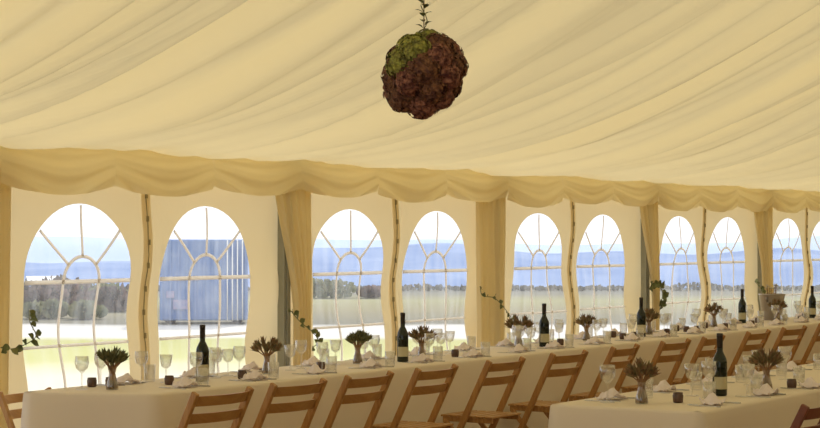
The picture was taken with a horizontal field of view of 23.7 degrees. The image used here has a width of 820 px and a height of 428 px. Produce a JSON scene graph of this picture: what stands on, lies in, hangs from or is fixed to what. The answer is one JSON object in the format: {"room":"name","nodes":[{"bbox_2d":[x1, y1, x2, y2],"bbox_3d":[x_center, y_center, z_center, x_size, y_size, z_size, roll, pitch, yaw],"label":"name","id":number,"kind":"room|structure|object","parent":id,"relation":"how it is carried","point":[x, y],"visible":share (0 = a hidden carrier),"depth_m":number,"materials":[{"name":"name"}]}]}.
{"room":"event hall","nodes":[
{"label":"event hall","id":0,"kind":"room"},
{"bbox_2d":[0,0,819,191],"bbox_3d":[4.195,-1.921,10.664,11.970,3.106,29.992,0,-1,32],"label":"ceiling","id":1,"kind":"structure","parent":0,"point":[680,92],"depth_m":11.82,"materials":[{"name":"beige"}]},
{"bbox_2d":[0,146,301,196],"bbox_3d":[-1.545,-0.259,12.446,0.095,0.311,3.000,0,-1,32],"label":"swag valance","id":2,"kind":"object","parent":1,"relation":"hanging from","point":[56,171],"visible":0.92,"depth_m":12.21,"materials":[{"name":"beige"}]},
{"bbox_2d":[299,159,508,202],"bbox_3d":[0.035,-0.236,14.997,0.106,0.299,3.000,0,-1,32],"label":"swag valance","id":3,"kind":"object","parent":1,"relation":"hanging from","point":[411,185],"visible":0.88,"depth_m":14.83,"materials":[{"name":"beige"}]},
{"bbox_2d":[381,0,468,119],"bbox_3d":[0.052,-1.156,7.527,0.341,1.591,0.346,0,-1,-27],"label":"flower ball","id":4,"kind":"object","parent":1,"relation":"hanging from","point":[424,72],"visible":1,"depth_m":7.41,"materials":[{"name":"brown"}]},
{"bbox_2d":[507,176,658,207],"bbox_3d":[1.613,-0.201,17.548,0.099,0.313,3.000,0,-1,32],"label":"swag valance","id":5,"kind":"object","parent":1,"relation":"hanging from","point":[527,191],"visible":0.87,"depth_m":17.31,"materials":[{"name":"beige"}]},
{"bbox_2d":[657,183,773,211],"bbox_3d":[3.198,-0.172,20.095,0.106,0.312,3.000,0,-1,32],"label":"swag valance","id":6,"kind":"object","parent":1,"relation":"hanging from","point":[672,196],"visible":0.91,"depth_m":19.92,"materials":[{"name":"beige"}]},
{"bbox_2d":[772,189,819,212],"bbox_3d":[4.780,-0.148,22.644,0.095,0.302,3.000,0,-1,32],"label":"swag valance","id":7,"kind":"object","parent":1,"relation":"hanging from","point":[786,200],"visible":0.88,"depth_m":21.88,"materials":[{"name":"beige"}]},
{"bbox_2d":[8,165,819,427],"bbox_3d":[-0.913,0.656,13.809,0.102,2.140,30.000,0,-1,32],"label":"wall","id":8,"kind":"structure","parent":0,"point":[146,223],"depth_m":14.21,"materials":[{"name":"fabric"}]},
{"bbox_2d":[23,205,130,387],"bbox_3d":[-2.036,0.546,12.001,0.078,1.219,0.940,0,-1,32],"label":"window","id":9,"kind":"structure","parent":8,"relation":"in","point":[63,281],"depth_m":11.99,"materials":[{"name":"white plastic"}]},
{"bbox_2d":[159,208,250,372],"bbox_3d":[-1.372,0.558,13.071,0.054,1.219,0.940,0,-1,32],"label":"window","id":10,"kind":"structure","parent":8,"relation":"in","point":[189,277],"depth_m":13.07,"materials":[{"name":"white plastic"}]},
{"bbox_2d":[277,216,290,366],"bbox_3d":[-0.886,0.685,13.757,0.066,2.080,0.080,0,-1,32],"label":"trim","id":11,"kind":"structure","parent":8,"relation":"attached to","point":[284,299],"depth_m":13.73,"materials":[{"name":"grey metal"}]},
{"bbox_2d":[275,189,311,364],"bbox_3d":[-0.826,0.700,13.763,0.048,1.990,0.448,0,-1,32],"label":"drape","id":12,"kind":"object","parent":8,"relation":"hanging from","point":[294,207],"visible":0.66,"depth_m":13.82,"materials":[{"name":"beige fabric"}]},
{"bbox_2d":[288,308,322,350],"bbox_3d":[-0.731,0.810,13.752,0.332,0.317,0.069,1,-1,-43],"label":"sprig","id":13,"kind":"object","parent":12,"relation":"attached to","point":[302,320],"visible":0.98,"depth_m":13.79,"materials":[{"name":"green plant"}]},
{"bbox_2d":[313,211,384,360],"bbox_3d":[-0.445,0.575,14.544,0.073,1.220,0.940,0,-1,32],"label":"window","id":14,"kind":"structure","parent":8,"relation":"in","point":[360,272],"depth_m":14.54,"materials":[{"name":"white plastic"}]},
{"bbox_2d":[403,212,467,352],"bbox_3d":[0.213,0.587,15.618,0.058,1.219,0.941,0,-1,33],"label":"window","id":15,"kind":"structure","parent":8,"relation":"in","point":[445,270],"depth_m":15.62,"materials":[{"name":"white plastic"}]},
{"bbox_2d":[510,214,566,341],"bbox_3d":[1.137,0.603,17.093,0.085,1.219,0.940,0,-1,32],"label":"window","id":16,"kind":"structure","parent":8,"relation":"in","point":[546,267],"depth_m":17.10,"materials":[{"name":"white plastic"}]},
{"bbox_2d":[577,216,624,335],"bbox_3d":[1.797,0.615,18.166,0.060,1.219,0.942,0,-1,34],"label":"window","id":17,"kind":"structure","parent":8,"relation":"in","point":[609,265],"depth_m":18.17,"materials":[{"name":"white plastic"}]},
{"bbox_2d":[641,223,649,325],"bbox_3d":[2.277,0.743,18.855,0.066,2.080,0.080,0,-1,32],"label":"pole","id":18,"kind":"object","parent":8,"relation":"attached to","point":[645,275],"depth_m":18.83,"materials":[{"name":"grey metal"}]},
{"bbox_2d":[640,202,659,329],"bbox_3d":[2.313,0.757,18.812,0.042,1.990,0.458,0,-1,31],"label":"drape","id":19,"kind":"object","parent":8,"relation":"hanging from","point":[648,213],"visible":0.65,"depth_m":18.87,"materials":[{"name":"beige fabric"}]},
{"bbox_2d":[649,280,668,309],"bbox_3d":[2.405,0.783,18.823,0.247,0.297,0.118,0,-1,-29],"label":"sprig","id":20,"kind":"object","parent":19,"relation":"attached to","point":[659,284],"visible":1,"depth_m":18.83,"materials":[{"name":"green plant"}]},
{"bbox_2d":[660,217,701,325],"bbox_3d":[2.711,0.632,19.646,0.068,1.219,0.942,0,-1,33],"label":"window","id":21,"kind":"structure","parent":8,"relation":"in","point":[680,248],"depth_m":19.64,"materials":[{"name":"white plastic"}]},
{"bbox_2d":[708,218,745,322],"bbox_3d":[3.377,0.644,20.716,0.062,1.220,0.942,0,-1,34],"label":"window","id":22,"kind":"structure","parent":8,"relation":"in","point":[720,262],"depth_m":20.72,"materials":[{"name":"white plastic"}]},
{"bbox_2d":[757,241,761,317],"bbox_3d":[3.859,0.771,21.404,0.066,2.080,0.080,0,-1,32],"label":"trim","id":23,"kind":"structure","parent":8,"relation":"attached to","point":[759,273],"depth_m":21.38,"materials":[{"name":"grey metal"}]},
{"bbox_2d":[754,207,772,292],"bbox_3d":[3.858,0.785,21.307,0.045,1.990,0.588,0,-1,32],"label":"drape","id":24,"kind":"object","parent":8,"relation":"hanging from","point":[763,219],"visible":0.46,"depth_m":21.37,"materials":[{"name":"beige fabric"}]},
{"bbox_2d":[773,219,803,316],"bbox_3d":[4.287,0.661,22.199,0.073,1.219,0.940,0,-1,32],"label":"window","id":25,"kind":"structure","parent":8,"relation":"in","point":[792,260],"depth_m":22.20,"materials":[{"name":"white plastic"}]},
{"label":"floor","id":26,"kind":"structure","parent":0,"visible":0},
{"bbox_2d":[0,387,50,427],"bbox_3d":[-2.008,1.335,10.762,0.397,0.720,0.410,0,-1,32],"label":"folding chair","id":27,"kind":"object","parent":26,"relation":"on","point":[9,415],"visible":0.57,"depth_m":10.71,"materials":[{"name":"brown wood"}]},
{"bbox_2d":[178,386,253,427],"bbox_3d":[-1.094,1.286,9.964,0.441,0.800,0.456,0,-1,35],"label":"folding chair","id":28,"kind":"object","parent":26,"relation":"on","point":[237,415],"visible":1,"depth_m":9.82,"materials":[{"name":"brown wood"}]},
{"bbox_2d":[253,378,327,427],"bbox_3d":[-0.742,1.293,10.551,0.441,0.800,0.456,0,-1,35],"label":"folding chair","id":29,"kind":"object","parent":26,"relation":"on","point":[311,405],"visible":1,"depth_m":10.40,"materials":[{"name":"brown wood"}]},
{"bbox_2d":[323,370,393,427],"bbox_3d":[-0.379,1.299,11.128,0.441,0.800,0.456,0,-1,33],"label":"folding chair","id":30,"kind":"object","parent":26,"relation":"on","point":[384,381],"visible":1,"depth_m":10.98,"materials":[{"name":"brown wood"}]},
{"bbox_2d":[372,364,458,427],"bbox_3d":[0.007,1.306,11.724,0.441,0.800,0.456,0,-1,32],"label":"folding chair","id":31,"kind":"object","parent":26,"relation":"on","point":[449,374],"visible":0.99,"depth_m":11.62,"materials":[{"name":"brown wood"}]},
{"bbox_2d":[441,356,525,427],"bbox_3d":[0.456,1.314,12.446,0.441,0.800,0.456,0,-1,32],"label":"folding chair","id":32,"kind":"object","parent":26,"relation":"on","point":[480,417],"visible":1,"depth_m":12.33,"materials":[{"name":"brown wood"}]},
{"bbox_2d":[508,349,588,427],"bbox_3d":[0.924,1.323,13.201,0.441,0.800,0.456,0,-1,35],"label":"folding chair","id":33,"kind":"object","parent":26,"relation":"on","point":[534,405],"visible":0.77,"depth_m":13.05,"materials":[{"name":"brown wood"}]},
{"bbox_2d":[569,343,639,400],"bbox_3d":[1.375,1.331,13.949,0.441,0.800,0.456,0,-1,29],"label":"folding chair","id":34,"kind":"object","parent":26,"relation":"on","point":[631,352],"visible":0.57,"depth_m":13.80,"materials":[{"name":"brown wood"}]},
{"bbox_2d":[620,338,691,392],"bbox_3d":[1.840,1.339,14.681,0.441,0.800,0.456,0,-1,34],"label":"folding chair","id":35,"kind":"object","parent":26,"relation":"on","point":[663,346],"visible":0.44,"depth_m":14.59,"materials":[{"name":"brown wood"}]},
{"bbox_2d":[666,334,725,384],"bbox_3d":[2.214,1.347,15.312,0.441,0.800,0.456,0,-1,28],"label":"folding chair","id":36,"kind":"object","parent":26,"relation":"on","point":[704,341],"visible":0.41,"depth_m":15.12,"materials":[{"name":"brown wood"}]},
{"bbox_2d":[711,329,770,376],"bbox_3d":[2.715,1.355,16.116,0.441,0.800,0.456,0,-1,33],"label":"folding chair","id":37,"kind":"object","parent":26,"relation":"on","point":[748,336],"visible":0.34,"depth_m":15.92,"materials":[{"name":"brown wood"}]},
{"bbox_2d":[747,325,806,371],"bbox_3d":[3.157,1.364,16.852,0.441,0.800,0.456,0,-1,35],"label":"folding chair","id":38,"kind":"object","parent":26,"relation":"on","point":[783,332],"visible":0.3,"depth_m":16.73,"materials":[{"name":"brown wood"}]},
{"bbox_2d":[783,323,819,365],"bbox_3d":[3.614,1.372,17.582,0.441,0.800,0.456,0,-1,34],"label":"folding chair","id":39,"kind":"object","parent":26,"relation":"on","point":[815,338],"visible":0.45,"depth_m":17.36,"materials":[{"name":"brown wood"}]},
{"bbox_2d":[790,404,819,427],"bbox_3d":[1.769,1.278,9.250,0.441,0.800,0.456,0,-1,30],"label":"folding chair","id":40,"kind":"object","parent":26,"relation":"on","point":[804,412],"visible":1,"depth_m":8.99,"materials":[{"name":"brown wood"}]},
{"bbox_3d":[2.493,1.391,16.901,0.640,0.740,15.480,0,-1,32],"label":"trestle table","id":41,"kind":"object","parent":26,"relation":"on","visible":0},
{"bbox_2d":[20,314,819,427],"bbox_3d":[2.431,1.355,16.799,0.835,0.695,15.918,0,-1,32],"label":"tablecloth","id":42,"kind":"object","parent":41,"relation":"on","point":[132,405],"visible":0.56,"depth_m":12.21,"materials":[{"name":"beige fabric"}]},
{"bbox_2d":[87,377,96,386],"bbox_3d":[-1.724,0.912,10.567,0.053,0.050,0.054,0,-1,32],"label":"jar","id":43,"kind":"object","parent":42,"relation":"on","point":[91,381],"visible":1,"depth_m":10.54,"materials":[{"name":"brown"}]},
{"bbox_2d":[95,345,130,388],"bbox_3d":[-1.590,0.817,10.381,0.208,0.234,0.201,0,-1,-22],"label":"bouquet","id":44,"kind":"object","parent":42,"relation":"on","point":[112,358],"visible":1,"depth_m":10.36,"materials":[{"name":"green plant"}]},
{"bbox_2d":[116,373,140,383],"bbox_3d":[-1.570,0.908,10.776,0.151,0.061,0.131,0,-1,-32],"label":"napkin","id":45,"kind":"object","parent":42,"relation":"on","point":[126,377],"visible":0.84,"depth_m":10.74,"materials":[{"name":"white"}]},
{"bbox_2d":[164,375,173,384],"bbox_3d":[-1.323,0.913,10.719,0.053,0.050,0.054,0,-1,32],"label":"jar","id":46,"kind":"object","parent":42,"relation":"on","point":[168,380],"visible":0.96,"depth_m":10.70,"materials":[{"name":"brown glass"}]},
{"bbox_2d":[171,376,198,387],"bbox_3d":[-1.216,0.906,10.531,0.131,0.061,0.151,0,-1,30],"label":"napkin","id":47,"kind":"object","parent":42,"relation":"on","point":[185,381],"visible":1,"depth_m":10.50,"materials":[{"name":"white"}]},
{"bbox_2d":[180,367,195,376],"bbox_3d":[-1.254,0.914,11.286,0.151,0.061,0.131,1,-1,-42],"label":"napkin","id":48,"kind":"object","parent":42,"relation":"on","point":[192,371],"visible":0.54,"depth_m":11.25,"materials":[{"name":"white"}]},
{"bbox_2d":[196,325,208,381],"bbox_3d":[-1.164,0.781,10.939,0.075,0.320,0.074,0,-1,19],"label":"wine bottle","id":49,"kind":"object","parent":42,"relation":"on","point":[202,347],"visible":0.97,"depth_m":10.91,"materials":[{"name":"black"}]},
{"bbox_2d":[238,361,262,371],"bbox_3d":[-0.955,0.920,11.768,0.151,0.061,0.131,0,-1,-28],"label":"napkin","id":50,"kind":"object","parent":42,"relation":"on","point":[252,365],"visible":0.8,"depth_m":11.74,"materials":[{"name":"white"}]},
{"bbox_2d":[240,369,268,379],"bbox_3d":[-0.883,0.911,11.054,0.151,0.061,0.131,1,-1,-43],"label":"napkin","id":51,"kind":"object","parent":42,"relation":"on","point":[254,374],"visible":1,"depth_m":11.02,"materials":[{"name":"white"}]},
{"bbox_2d":[251,336,282,372],"bbox_3d":[-0.849,0.834,11.577,0.205,0.228,0.211,0,-1,-25],"label":"bouquet","id":52,"kind":"object","parent":42,"relation":"on","point":[273,345],"visible":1,"depth_m":11.56,"materials":[{"name":"brown plant"}]},
{"bbox_2d":[300,356,325,364],"bbox_3d":[-0.613,0.926,12.319,0.151,0.061,0.131,1,-1,-42],"label":"napkin","id":53,"kind":"object","parent":42,"relation":"on","point":[313,359],"visible":0.82,"depth_m":12.28,"materials":[{"name":"white"}]},
{"bbox_2d":[304,363,325,373],"bbox_3d":[-0.563,0.917,11.584,0.131,0.061,0.151,0,-1,1],"label":"napkin","id":54,"kind":"object","parent":42,"relation":"on","point":[314,368],"visible":1,"depth_m":11.55,"materials":[{"name":"white"}]},
{"bbox_2d":[345,329,374,362],"bbox_3d":[-0.327,0.847,12.485,0.191,0.223,0.198,0,-1,14],"label":"bouquet","id":55,"kind":"object","parent":42,"relation":"on","point":[359,336],"visible":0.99,"depth_m":12.46,"materials":[{"name":"green plant"}]},
{"bbox_2d":[358,358,381,367],"bbox_3d":[-0.247,0.923,12.092,0.131,0.061,0.151,-1,-1,41],"label":"napkin","id":56,"kind":"object","parent":42,"relation":"on","point":[370,362],"visible":1,"depth_m":12.06,"materials":[{"name":"white"}]},
{"bbox_2d":[361,350,380,359],"bbox_3d":[-0.273,0.932,12.888,0.151,0.061,0.131,1,-1,-38],"label":"napkin","id":57,"kind":"object","parent":42,"relation":"on","point":[368,354],"visible":0.85,"depth_m":12.85,"materials":[{"name":"white"}]},
{"bbox_2d":[397,312,408,361],"bbox_3d":[-0.047,0.801,12.682,0.075,0.320,0.074,0,-1,29],"label":"wine bottle","id":58,"kind":"object","parent":42,"relation":"on","point":[402,335],"visible":1,"depth_m":12.65,"materials":[{"name":"black"}]},
{"bbox_2d":[409,353,433,361],"bbox_3d":[0.076,0.929,12.613,0.151,0.061,0.131,1,-1,-42],"label":"napkin","id":59,"kind":"object","parent":42,"relation":"on","point":[422,357],"visible":1,"depth_m":12.58,"materials":[{"name":"white"}]},
{"bbox_2d":[408,325,437,355],"bbox_3d":[0.078,0.850,12.993,0.211,0.228,0.205,0,-1,11],"label":"bouquet","id":60,"kind":"object","parent":42,"relation":"on","point":[423,333],"visible":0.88,"depth_m":12.97,"materials":[{"name":"brown plant"}]},
{"bbox_2d":[454,342,472,349],"bbox_3d":[0.382,0.944,13.922,0.131,0.061,0.151,0,-1,31],"label":"napkin","id":61,"kind":"object","parent":42,"relation":"on","point":[463,346],"visible":0.87,"depth_m":13.89,"materials":[{"name":"white"}]},
{"bbox_2d":[461,348,483,356],"bbox_3d":[0.423,0.935,13.172,0.131,0.061,0.151,-1,-1,42],"label":"napkin","id":62,"kind":"object","parent":42,"relation":"on","point":[473,352],"visible":1,"depth_m":13.14,"materials":[{"name":"white"}]},
{"bbox_2d":[496,338,514,345],"bbox_3d":[0.711,0.950,14.453,0.151,0.061,0.131,0,-1,-34],"label":"napkin","id":63,"kind":"object","parent":42,"relation":"on","point":[506,341],"visible":0.93,"depth_m":14.42,"materials":[{"name":"white"}]},
{"bbox_2d":[508,343,528,351],"bbox_3d":[0.763,0.942,13.720,0.131,0.061,0.151,0,-1,37],"label":"napkin","id":64,"kind":"object","parent":42,"relation":"on","point":[518,347],"visible":1,"depth_m":13.69,"materials":[{"name":"white"}]},
{"bbox_2d":[504,314,534,346],"bbox_3d":[0.795,0.853,14.264,0.226,0.251,0.232,0,-1,-34],"label":"bouquet","id":65,"kind":"object","parent":42,"relation":"on","point":[510,323],"visible":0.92,"depth_m":14.24,"materials":[{"name":"brown plant"}]},
{"bbox_2d":[539,303,548,346],"bbox_3d":[0.991,0.820,14.391,0.075,0.320,0.074,0,-1,23],"label":"wine bottle","id":66,"kind":"object","parent":42,"relation":"on","point":[544,322],"visible":0.93,"depth_m":14.36,"materials":[{"name":"black"}]},
{"bbox_2d":[544,340,564,347],"bbox_3d":[1.049,0.947,14.182,0.151,0.061,0.131,0,-1,-32],"label":"napkin","id":67,"kind":"object","parent":42,"relation":"on","point":[554,343],"visible":1,"depth_m":14.15,"materials":[{"name":"white"}]},
{"bbox_2d":[575,313,596,339],"bbox_3d":[1.376,0.881,15.221,0.195,0.216,0.200,0,-1,19],"label":"bouquet","id":68,"kind":"object","parent":42,"relation":"on","point":[586,322],"visible":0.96,"depth_m":15.21,"materials":[{"name":"brown plant"}]},
{"bbox_2d":[583,336,604,343],"bbox_3d":[1.392,0.953,14.734,0.151,0.061,0.131,0,-1,-25],"label":"napkin","id":69,"kind":"object","parent":42,"relation":"on","point":[594,339],"visible":1,"depth_m":14.71,"materials":[{"name":"white"}]},
{"bbox_2d":[624,333,640,339],"bbox_3d":[1.744,0.959,15.302,0.131,0.061,0.151,0,-1,27],"label":"napkin","id":70,"kind":"object","parent":42,"relation":"on","point":[632,336],"visible":1,"depth_m":15.27,"materials":[{"name":"white"}]},
{"bbox_2d":[637,297,645,336],"bbox_3d":[1.876,0.836,15.819,0.075,0.320,0.074,-1,-1,40],"label":"wine bottle","id":71,"kind":"object","parent":42,"relation":"on","point":[641,316],"visible":0.95,"depth_m":15.79,"materials":[{"name":"black"}]},
{"bbox_2d":[644,308,659,334],"bbox_3d":[1.980,0.886,16.157,0.205,0.228,0.211,0,-1,29],"label":"bouquet","id":72,"kind":"object","parent":42,"relation":"on","point":[651,315],"visible":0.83,"depth_m":16.14,"materials":[{"name":"brown plant"}]},
{"bbox_2d":[652,330,670,336],"bbox_3d":[2.035,0.965,15.771,0.151,0.061,0.131,1,-1,-44],"label":"napkin","id":73,"kind":"object","parent":42,"relation":"on","point":[661,333],"visible":1,"depth_m":15.74,"materials":[{"name":"white"}]},
{"bbox_2d":[704,302,723,326],"bbox_3d":[2.728,0.901,17.492,0.211,0.228,0.205,0,-1,-28],"label":"bouquet","id":74,"kind":"object","parent":42,"relation":"on","point":[709,308],"visible":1,"depth_m":17.48,"materials":[{"name":"brown plant"}]},
{"bbox_2d":[738,289,745,322],"bbox_3d":[3.121,0.864,18.318,0.075,0.320,0.074,-1,-1,40],"label":"wine bottle","id":75,"kind":"object","parent":42,"relation":"on","point":[741,305],"visible":0.98,"depth_m":18.29,"materials":[{"name":"black"}]},
{"bbox_2d":[758,293,785,319],"bbox_3d":[3.524,0.904,18.986,0.262,0.255,0.262,0,-1,-21],"label":"ice bucket","id":76,"kind":"object","parent":42,"relation":"on","point":[764,298],"visible":0.8,"depth_m":18.90,"materials":[{"name":"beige metal"}]},
{"bbox_2d":[768,298,788,320],"bbox_3d":[3.490,0.913,18.534,0.205,0.228,0.211,-1,-1,38],"label":"bouquet","id":77,"kind":"object","parent":42,"relation":"on","point":[776,303],"visible":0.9,"depth_m":18.52,"materials":[{"name":"brown plant"}]},
{"bbox_2d":[808,286,815,317],"bbox_3d":[4.018,0.877,19.479,0.075,0.320,0.074,0,-1,35],"label":"wine bottle","id":78,"kind":"object","parent":42,"relation":"on","point":[812,300],"visible":0.98,"depth_m":19.45,"materials":[{"name":"black"}]},
{"bbox_3d":[2.715,1.336,12.015,0.750,0.740,6.350,0,-1,32],"label":"trestle table","id":79,"kind":"object","parent":26,"relation":"on","visible":0},
{"bbox_2d":[548,363,819,427],"bbox_3d":[2.715,1.301,12.016,0.943,0.695,6.580,0,-1,32],"label":"tablecloth","id":80,"kind":"object","parent":79,"relation":"on","point":[777,411],"visible":0.7,"depth_m":9.53,"materials":[{"name":"beige fabric"}]},
{"bbox_2d":[596,388,628,399],"bbox_3d":[1.006,0.897,9.732,0.151,0.061,0.131,0,-1,-26],"label":"napkin","id":81,"kind":"object","parent":80,"relation":"on","point":[612,392],"visible":1,"depth_m":9.71,"materials":[{"name":"white"}]},
{"bbox_2d":[623,357,660,403],"bbox_3d":[1.128,0.811,9.514,0.211,0.228,0.205,0,-1,-25],"label":"bouquet","id":82,"kind":"object","parent":80,"relation":"on","point":[642,369],"visible":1,"depth_m":9.49,"materials":[{"name":"brown plant"}]},
{"bbox_2d":[650,380,676,391],"bbox_3d":[1.333,0.902,10.259,0.131,0.061,0.151,0,-1,35],"label":"napkin","id":83,"kind":"object","parent":80,"relation":"on","point":[663,385],"visible":0.98,"depth_m":10.22,"materials":[{"name":"white"}]},
{"bbox_2d":[673,392,682,402],"bbox_3d":[1.314,0.900,9.564,0.053,0.050,0.054,0,-1,32],"label":"jar","id":84,"kind":"object","parent":80,"relation":"on","point":[677,396],"visible":1,"depth_m":9.54,"materials":[{"name":"brown glass"}]},
{"bbox_2d":[698,373,712,383],"bbox_3d":[1.660,0.908,10.785,0.131,0.061,0.151,0,-1,0],"label":"napkin","id":85,"kind":"object","parent":80,"relation":"on","point":[707,379],"visible":0.52,"depth_m":10.76,"materials":[{"name":"white"}]},
{"bbox_2d":[699,392,725,404],"bbox_3d":[1.465,0.893,9.447,0.131,0.061,0.151,0,-1,8],"label":"napkin","id":86,"kind":"object","parent":80,"relation":"on","point":[711,399],"visible":1,"depth_m":9.41,"materials":[{"name":"white"}]},
{"bbox_2d":[713,333,726,395],"bbox_3d":[1.587,0.770,9.985,0.075,0.320,0.074,0,-1,27],"label":"wine bottle","id":87,"kind":"object","parent":80,"relation":"on","point":[720,377],"visible":0.94,"depth_m":9.96,"materials":[{"name":"black"}]},
{"bbox_2d":[741,367,763,376],"bbox_3d":[1.987,0.914,11.312,0.131,0.061,0.151,0,-1,0],"label":"napkin","id":88,"kind":"object","parent":80,"relation":"on","point":[751,371],"visible":0.91,"depth_m":11.28,"materials":[{"name":"white"}]},
{"bbox_2d":[747,347,783,388],"bbox_3d":[1.895,0.821,10.368,0.205,0.228,0.211,0,-1,7],"label":"bouquet","id":89,"kind":"object","parent":80,"relation":"on","point":[760,357],"visible":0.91,"depth_m":10.35,"materials":[{"name":"brown plant"}]},
{"bbox_2d":[753,383,778,394],"bbox_3d":[1.827,0.900,10.015,0.131,0.061,0.151,0,-1,34],"label":"napkin","id":90,"kind":"object","parent":80,"relation":"on","point":[765,389],"visible":1,"depth_m":9.98,"materials":[{"name":"white"}]},
{"bbox_2d":[780,361,801,370],"bbox_3d":[2.314,0.920,11.839,0.131,0.061,0.151,0,-1,37],"label":"napkin","id":91,"kind":"object","parent":80,"relation":"on","point":[791,364],"visible":0.91,"depth_m":11.81,"materials":[{"name":"white"}]},
{"bbox_2d":[787,379,796,387],"bbox_3d":[2.048,0.911,10.462,0.053,0.050,0.054,0,-1,32],"label":"jar","id":92,"kind":"object","parent":80,"relation":"on","point":[791,383],"visible":1,"depth_m":10.44,"materials":[{"name":"brown glass"}]},
{"bbox_2d":[798,376,819,387],"bbox_3d":[2.158,0.905,10.503,0.131,0.061,0.151,0,-1,12],"label":"napkin","id":93,"kind":"object","parent":80,"relation":"on","point":[809,382],"visible":1,"depth_m":10.47,"materials":[{"name":"white"}]},
{"bbox_3d":[-2.468,0.656,11.208,0.066,2.080,0.080,0,-1,32],"label":"trim","id":94,"kind":"structure","parent":26,"relation":"on","visible":0},
{"bbox_2d":[0,169,10,427],"bbox_3d":[-2.439,0.671,11.160,0.043,1.990,0.452,0,-1,32],"label":"drape","id":95,"kind":"object","parent":94,"relation":"hanging from","point":[5,191],"visible":0.83,"depth_m":11.30,"materials":[{"name":"beige fabric"}]},
{"bbox_2d":[0,309,41,354],"bbox_3d":[-2.250,0.685,11.316,0.122,0.260,0.330,0,-1,32],"label":"sprig","id":96,"kind":"object","parent":95,"relation":"attached to","point":[6,347],"visible":1,"depth_m":11.36,"materials":[{"name":"green plant"}]},
{"bbox_3d":[0.696,0.714,16.306,0.066,2.080,0.080,0,-1,32],"label":"trim","id":97,"kind":"structure","parent":26,"relation":"on","visible":0},
{"bbox_2d":[476,197,505,347],"bbox_3d":[0.684,0.728,16.195,0.043,1.990,0.500,0,-1,32],"label":"drape","id":98,"kind":"object","parent":97,"relation":"hanging from","point":[490,216],"visible":0.62,"depth_m":16.17,"materials":[{"name":"beige fabric"}]},
{"bbox_2d":[480,286,514,319],"bbox_3d":[0.742,0.753,16.120,0.081,0.322,0.485,-1,-1,41],"label":"sprig","id":99,"kind":"object","parent":98,"relation":"attached to","point":[482,294],"visible":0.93,"depth_m":16.10,"materials":[{"name":"green plant"}]},
{"label":"outside","id":100,"kind":"structure","parent":0,"visible":0},
{"bbox_2d":[22,288,819,390],"bbox_3d":[0.000,8.346,199.919,652.750,9.000,614.055,0,-1,32],"label":"ground","id":101,"kind":"structure","parent":100,"point":[43,369],"depth_m":33.89,"materials":[{"name":"plant"}]},
{"bbox_2d":[25,276,59,286],"bbox_3d":[-16.800,4.123,89.959,1.800,2.525,1.816,0,-1,-17],"label":"hut","id":102,"kind":"object","parent":101,"relation":"on","point":[28,278],"visible":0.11,"depth_m":89.66,"materials":[{"name":"white"}]},
{"bbox_2d":[23,298,68,318],"bbox_3d":[-7.020,1.805,37.560,0.910,0.406,1.150,0,-1,-3],"label":"bush","id":103,"kind":"object","parent":101,"relation":"on","point":[49,308],"visible":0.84,"depth_m":37.17,"materials":[{"name":"plant"}]},
{"bbox_2d":[23,280,68,303],"bbox_3d":[-7.851,1.724,41.109,1.356,0.668,1.361,0,-1,32],"label":"bush","id":104,"kind":"object","parent":101,"relation":"on","point":[30,293],"visible":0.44,"depth_m":40.90,"materials":[{"name":"plant"}]},
{"bbox_2d":[34,274,90,304],"bbox_3d":[-7.625,1.702,42.991,1.359,0.763,1.591,0,-1,32],"label":"bush","id":105,"kind":"object","parent":101,"relation":"on","point":[74,290],"visible":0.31,"depth_m":42.90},
{"bbox_2d":[67,299,107,318],"bbox_3d":[-6.235,1.812,37.248,0.833,0.382,1.008,0,-1,-34],"label":"bush","id":106,"kind":"object","parent":101,"relation":"on","point":[81,309],"visible":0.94,"depth_m":36.91,"materials":[{"name":"plant"}]},
{"bbox_2d":[70,283,127,297],"bbox_3d":[-7.316,1.804,44.997,1.479,0.592,1.561,0,-1,3],"label":"bush","id":107,"kind":"object","parent":101,"relation":"on","point":[93,287],"visible":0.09,"depth_m":44.73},
{"bbox_2d":[83,283,128,311],"bbox_3d":[-6.155,1.747,41.065,1.471,0.622,1.532,0,-1,4],"label":"bush","id":108,"kind":"object","parent":101,"relation":"on","point":[117,301],"visible":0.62,"depth_m":40.68,"materials":[{"name":"plant"}]},
{"bbox_2d":[160,239,247,323],"bbox_3d":[-3.757,1.221,35.553,1.580,1.519,1.072,0,-1,-6],"label":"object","id":109,"kind":"object","parent":101,"relation":"on","point":[204,294],"visible":0.74,"depth_m":35.08,"materials":[{"name":"blue metal"}]},
{"bbox_2d":[313,278,356,297],"bbox_3d":[-2.037,1.881,49.812,1.285,0.541,1.343,0,-1,-10],"label":"bush","id":110,"kind":"object","parent":101,"relation":"on","point":[322,289],"visible":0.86,"depth_m":49.55,"materials":[{"name":"plant"}]},
{"bbox_2d":[356,285,380,297],"bbox_3d":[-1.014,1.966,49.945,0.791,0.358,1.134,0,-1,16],"label":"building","id":111,"kind":"structure","parent":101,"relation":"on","point":[368,291],"depth_m":49.58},
{"bbox_2d":[24,282,819,290],"bbox_3d":[0.015,2.083,56.480,48.172,0.320,1.415,0,-1,0],"label":"hedgerow","id":112,"kind":"object","parent":101,"relation":"on","point":[694,285],"visible":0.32,"depth_m":56.26,"materials":[{"name":"plant"}]},
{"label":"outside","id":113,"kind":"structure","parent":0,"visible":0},
{"bbox_2d":[24,243,819,287],"bbox_3d":[0.000,13.086,474.883,449.365,11.684,325.864,0,-1,32],"label":"sea","id":114,"kind":"structure","parent":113,"point":[323,259],"depth_m":469.80,"materials":[{"name":"liquid"}]},
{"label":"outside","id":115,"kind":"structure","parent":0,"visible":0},
{"bbox_2d":[26,236,819,262],"bbox_3d":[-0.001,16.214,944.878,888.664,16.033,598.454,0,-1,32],"label":"hills","id":116,"kind":"structure","parent":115,"point":[40,251],"depth_m":947.86,"materials":[{"name":"blue"}]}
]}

